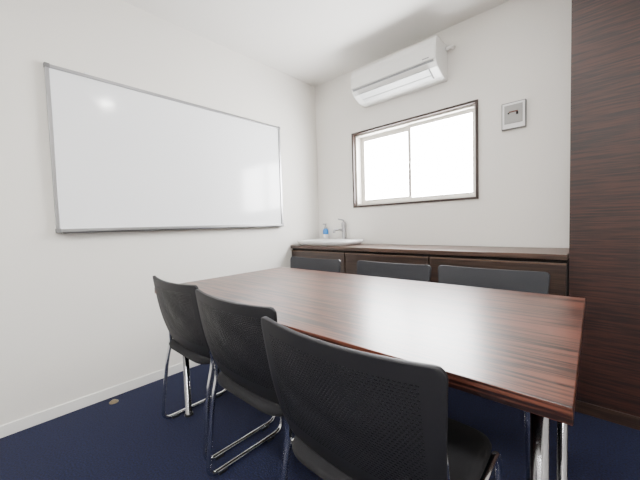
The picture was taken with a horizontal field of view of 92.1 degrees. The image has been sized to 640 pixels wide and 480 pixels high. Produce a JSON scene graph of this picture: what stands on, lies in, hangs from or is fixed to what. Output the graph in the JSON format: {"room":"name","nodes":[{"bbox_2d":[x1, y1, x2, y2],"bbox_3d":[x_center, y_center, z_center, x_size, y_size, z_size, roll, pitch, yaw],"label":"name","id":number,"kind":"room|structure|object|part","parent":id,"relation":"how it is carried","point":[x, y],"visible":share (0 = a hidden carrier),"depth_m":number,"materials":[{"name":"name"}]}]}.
{"room":"meeting room","nodes":[
{"label":"meeting room","id":0,"kind":"room"},
{"bbox_2d":[0,0,319,425],"bbox_3d":[-1.313,-0.262,1.940,0.120,2.450,3.960,1,4,42],"label":"wall","id":1,"kind":"structure","parent":0,"point":[81,316],"depth_m":1.85,"materials":[{"name":"paint"}]},
{"bbox_2d":[0,360,199,437],"bbox_3d":[-1.370,0.943,1.801,0.009,0.062,3.300,1,4,42],"label":"baseboard","id":2,"kind":"structure","parent":1,"relation":"attached to","point":[18,425],"depth_m":1.79,"materials":[{"name":"white plastic"}]},
{"bbox_2d":[43,62,283,233],"bbox_3d":[-0.899,-0.543,2.257,0.054,0.927,1.633,1,4,42],"label":"whiteboard","id":3,"kind":"object","parent":1,"relation":"attached to","point":[125,158],"visible":1,"depth_m":2.04,"materials":[{"name":"white plastic"}]},
{"bbox_3d":[-0.885,-0.085,2.280,0.054,0.010,1.587,1,4,42],"label":"pen rail","id":4,"kind":"part","parent":3,"relation":"part of","materials":[{"name":"silver metal"}]},
{"bbox_2d":[122,0,509,86],"bbox_3d":[-0.008,-1.515,0.649,3.760,0.100,3.960,1,4,42],"label":"ceiling","id":5,"kind":"structure","parent":0,"point":[314,43],"depth_m":2.21,"materials":[{"name":"paint"}]},
{"bbox_2d":[0,364,639,479],"bbox_3d":[0.070,1.031,0.776,3.760,0.100,3.960,1,4,42],"label":"floor","id":6,"kind":"structure","parent":0,"point":[130,438],"depth_m":1.46,"materials":[{"name":"blue carpet"}]},
{"bbox_2d":[109,399,118,403],"bbox_3d":[-1.231,0.960,1.842,0.048,0.015,0.048,1,4,42],"label":"door stop","id":7,"kind":"object","parent":6,"relation":"on","point":[113,401],"visible":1,"depth_m":1.83,"materials":[{"name":"gold metal"}]},
{"bbox_2d":[153,275,275,460],"bbox_3d":[-0.541,0.565,1.606,0.486,0.785,0.463,1,4,42],"label":"chair","id":8,"kind":"object","parent":6,"relation":"on","point":[178,305],"visible":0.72,"depth_m":1.40,"materials":[{"name":"black plastic"}]},
{"bbox_3d":[-0.669,0.354,1.462,0.486,0.342,0.103,1,4,42],"label":"backrest","id":9,"kind":"part","parent":8,"relation":"part of","materials":[{"name":"black plastic"}]},
{"bbox_3d":[-0.524,0.531,1.624,0.444,0.041,0.410,1,4,42],"label":"seat","id":10,"kind":"part","parent":8,"relation":"part of","materials":[{"name":"fabric"}]},
{"bbox_3d":[-0.696,0.642,1.767,0.029,0.618,0.425,1,4,42],"label":"frame","id":11,"kind":"part","parent":8,"relation":"part of","materials":[{"name":"silver metal"}]},
{"bbox_3d":[-0.367,0.647,1.467,0.029,0.618,0.425,1,4,42],"label":"frame","id":12,"kind":"part","parent":8,"relation":"part of","materials":[{"name":"silver metal"}]},
{"bbox_2d":[195,289,287,479],"bbox_3d":[-0.162,0.573,1.217,0.486,0.785,0.463,1,4,42],"label":"chair","id":13,"kind":"object","parent":6,"relation":"on","point":[233,333],"visible":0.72,"depth_m":1.04,"materials":[{"name":"black plastic"}]},
{"bbox_3d":[-0.290,0.362,1.073,0.486,0.342,0.103,1,4,42],"label":"backrest","id":14,"kind":"part","parent":13,"relation":"part of","materials":[{"name":"black plastic"}]},
{"bbox_3d":[-0.318,0.650,1.378,0.029,0.618,0.425,1,4,42],"label":"frame","id":15,"kind":"part","parent":13,"relation":"part of","materials":[{"name":"silver metal"}]},
{"bbox_3d":[-0.145,0.539,1.235,0.444,0.041,0.410,1,4,42],"label":"seat","id":16,"kind":"part","parent":13,"relation":"part of","materials":[{"name":"plastic"}]},
{"bbox_2d":[290,257,340,272],"bbox_3d":[-0.165,0.531,2.060,0.486,0.785,0.463,1,4,42],"label":"chair","id":17,"kind":"object","parent":6,"relation":"on","point":[327,265],"visible":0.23,"depth_m":2.19,"materials":[{"name":"grey plastic"}]},
{"bbox_2d":[154,267,584,479],"bbox_3d":[0.069,0.590,1.387,1.684,0.720,0.874,1,4,42],"label":"conference table","id":18,"kind":"object","parent":6,"relation":"on","point":[516,349],"visible":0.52,"depth_m":0.90,"materials":[{"name":"laminate"}]},
{"bbox_3d":[-0.729,0.609,1.673,0.040,0.678,0.040,1,4,42],"label":"leg","id":19,"kind":"part","parent":18,"relation":"part of","materials":[{"name":"silver metal"}]},
{"bbox_3d":[0.447,0.625,0.629,0.040,0.678,0.040,1,4,42],"label":"leg","id":20,"kind":"part","parent":18,"relation":"part of","materials":[{"name":"silver metal"}]},
{"bbox_3d":[0.867,0.589,1.103,0.040,0.678,0.040,1,4,42],"label":"leg","id":21,"kind":"part","parent":18,"relation":"part of","materials":[{"name":"silver metal"}]},
{"bbox_2d":[261,316,501,479],"bbox_3d":[0.170,0.582,0.822,0.486,0.785,0.463,1,4,42],"label":"chair","id":22,"kind":"object","parent":6,"relation":"on","point":[352,414],"visible":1,"depth_m":0.63,"materials":[{"name":"black plastic"}]},
{"bbox_3d":[0.015,0.659,0.983,0.029,0.618,0.425,1,4,42],"label":"frame","id":23,"kind":"part","parent":22,"relation":"part of","materials":[{"name":"silver metal"}]},
{"bbox_3d":[0.187,0.548,0.840,0.444,0.041,0.410,1,4,42],"label":"seat","id":24,"kind":"part","parent":22,"relation":"part of","materials":[{"name":"plastic"}]},
{"bbox_3d":[0.344,0.664,0.683,0.029,0.618,0.425,1,4,42],"label":"frame","id":25,"kind":"part","parent":22,"relation":"part of","materials":[{"name":"silver metal"}]},
{"bbox_2d":[357,260,431,281],"bbox_3d":[0.294,0.535,1.688,0.486,0.785,0.463,1,4,42],"label":"chair","id":26,"kind":"object","parent":6,"relation":"on","point":[414,272],"visible":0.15,"depth_m":1.81,"materials":[{"name":"grey plastic"}]},
{"bbox_2d":[290,243,568,295],"bbox_3d":[0.640,0.465,2.442,2.083,0.830,0.428,1,4,42],"label":"base cabinet","id":27,"kind":"object","parent":6,"relation":"on","point":[554,261],"visible":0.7,"depth_m":2.00,"materials":[{"name":"brown wood"}]},
{"bbox_3d":[-0.020,0.458,2.782,0.640,0.710,0.020,1,4,42],"label":"door","id":28,"kind":"part","parent":27,"relation":"part of","materials":[{"name":"brown wood"}]},
{"bbox_3d":[0.482,0.466,2.323,0.700,0.710,0.020,1,4,42],"label":"door","id":29,"kind":"part","parent":27,"relation":"part of","materials":[{"name":"brown wood"}]},
{"bbox_2d":[290,243,568,259],"bbox_3d":[0.628,0.065,2.422,2.083,0.028,0.428,1,4,42],"label":"countertop","id":30,"kind":"structure","parent":27,"relation":"on","point":[485,251],"depth_m":2.02,"materials":[{"name":"brown wood"}]},
{"bbox_2d":[323,224,328,238],"bbox_3d":[0.058,-0.070,3.178,0.058,0.198,0.058,-2,3,-3],"label":"soap bottle","id":31,"kind":"object","parent":30,"relation":"on","point":[325,230],"visible":0.78,"depth_m":3.16,"materials":[{"name":"blue plastic"}]},
{"bbox_2d":[297,239,362,245],"bbox_3d":[0.088,0.020,2.893,0.600,0.045,0.320,1,4,42],"label":"washbasin","id":32,"kind":"object","parent":30,"relation":"in","point":[319,242],"visible":0.98,"depth_m":2.77,"materials":[{"name":"white ceramic"}]},
{"bbox_2d":[333,218,345,238],"bbox_3d":[0.193,-0.088,2.995,0.148,0.244,0.049,-4,3,-33],"label":"faucet","id":33,"kind":"object","parent":30,"relation":"on","point":[343,224],"visible":0.87,"depth_m":3.00,"materials":[{"name":"silver metal"}]},
{"bbox_3d":[1.011,0.473,1.840,0.713,0.710,0.020,1,4,42],"label":"door","id":34,"kind":"part","parent":27,"relation":"part of","materials":[{"name":"brown wood"}]},
{"bbox_2d":[438,265,549,479],"bbox_3d":[0.691,0.539,1.366,0.486,0.785,0.463,1,4,42],"label":"chair","id":35,"kind":"object","parent":6,"relation":"on","point":[513,280],"visible":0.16,"depth_m":1.46,"materials":[{"name":"grey plastic"}]},
{"bbox_3d":[0.805,0.308,1.488,0.486,0.342,0.103,1,4,42],"label":"backrest","id":36,"kind":"part","parent":35,"relation":"part of","materials":[{"name":"grey plastic"}]},
{"bbox_3d":[0.851,0.622,1.213,0.029,0.618,0.425,1,4,42],"label":"frame","id":37,"kind":"part","parent":35,"relation":"part of","materials":[{"name":"silver metal"}]},
{"bbox_2d":[315,0,571,247],"bbox_3d":[1.325,-0.352,2.127,3.520,2.450,0.120,1,4,42],"label":"wall","id":38,"kind":"structure","parent":0,"point":[512,50],"depth_m":2.14,"materials":[{"name":"paint"}]},
{"bbox_2d":[351,36,454,107],"bbox_3d":[0.630,-1.317,2.450,0.790,0.257,0.229,1,4,42],"label":"air conditioner","id":39,"kind":"object","parent":38,"relation":"attached to","point":[422,65],"visible":1,"depth_m":2.36,"materials":[{"name":"white plastic"}]},
{"bbox_2d":[351,99,478,207],"bbox_3d":[0.739,-0.652,2.590,1.105,0.700,0.072,1,4,42],"label":"trim","id":40,"kind":"structure","parent":38,"relation":"attached to","point":[472,102],"depth_m":2.45,"materials":[{"name":"brown wood"}]},
{"bbox_2d":[355,104,475,205],"bbox_3d":[0.769,-0.655,2.623,1.072,0.667,0.098,1,4,42],"label":"window","id":41,"kind":"structure","parent":38,"relation":"in","point":[402,125],"depth_m":2.57,"materials":[{"name":"white glass"}]},
{"bbox_3d":[0.608,-0.660,2.814,0.542,0.634,0.022,1,4,42],"label":"sash","id":42,"kind":"part","parent":41,"relation":"part of","materials":[{"name":"white metal"}]},
{"bbox_3d":[0.615,-0.660,2.810,0.485,0.560,0.005,1,4,42],"label":"pane","id":43,"kind":"part","parent":41,"relation":"part of","materials":[{"name":"glass"}]},
{"bbox_3d":[0.958,-0.652,2.457,0.537,0.634,0.023,1,4,42],"label":"sash","id":44,"kind":"part","parent":41,"relation":"part of","materials":[{"name":"white metal"}]},
{"bbox_3d":[0.958,-0.653,2.459,0.494,0.588,0.005,1,4,42],"label":"pane","id":45,"kind":"part","parent":41,"relation":"part of","materials":[{"name":"glass"}]},
{"bbox_2d":[502,99,526,130],"bbox_3d":[1.279,-0.822,2.036,0.140,0.176,0.021,1,4,42],"label":"surround","id":46,"kind":"object","parent":38,"relation":"attached to","point":[522,99],"visible":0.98,"depth_m":1.99,"materials":[{"name":"grey plastic"}]},
{"bbox_2d":[502,100,524,129],"bbox_3d":[1.271,-0.821,2.027,0.128,0.164,0.004,1,4,42],"label":"wall control panel","id":47,"kind":"object","parent":46,"relation":"attached to","point":[522,123],"visible":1,"depth_m":2.02,"materials":[{"name":"white plastic"}]},
{"bbox_2d":[504,102,522,124],"bbox_3d":[1.269,-0.829,2.025,0.104,0.120,0.003,1,4,42],"label":"display","id":48,"kind":"object","parent":47,"relation":"attached to","point":[512,117],"visible":1,"depth_m":2.02,"materials":[{"name":"grey"}]},
{"bbox_2d":[569,0,639,416],"bbox_3d":[1.933,-0.326,1.240,1.423,2.449,0.369,1,4,42],"label":"wall partition","id":49,"kind":"structure","parent":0,"point":[604,218],"depth_m":1.50,"materials":[{"name":"brown wood"}]},
{"bbox_2d":[575,400,639,429],"bbox_3d":[1.840,0.876,1.165,1.413,0.062,0.007,1,4,42],"label":"baseboard","id":50,"kind":"structure","parent":49,"relation":"attached to","point":[617,417],"depth_m":1.53,"materials":[{"name":"brown wood"}]}
]}

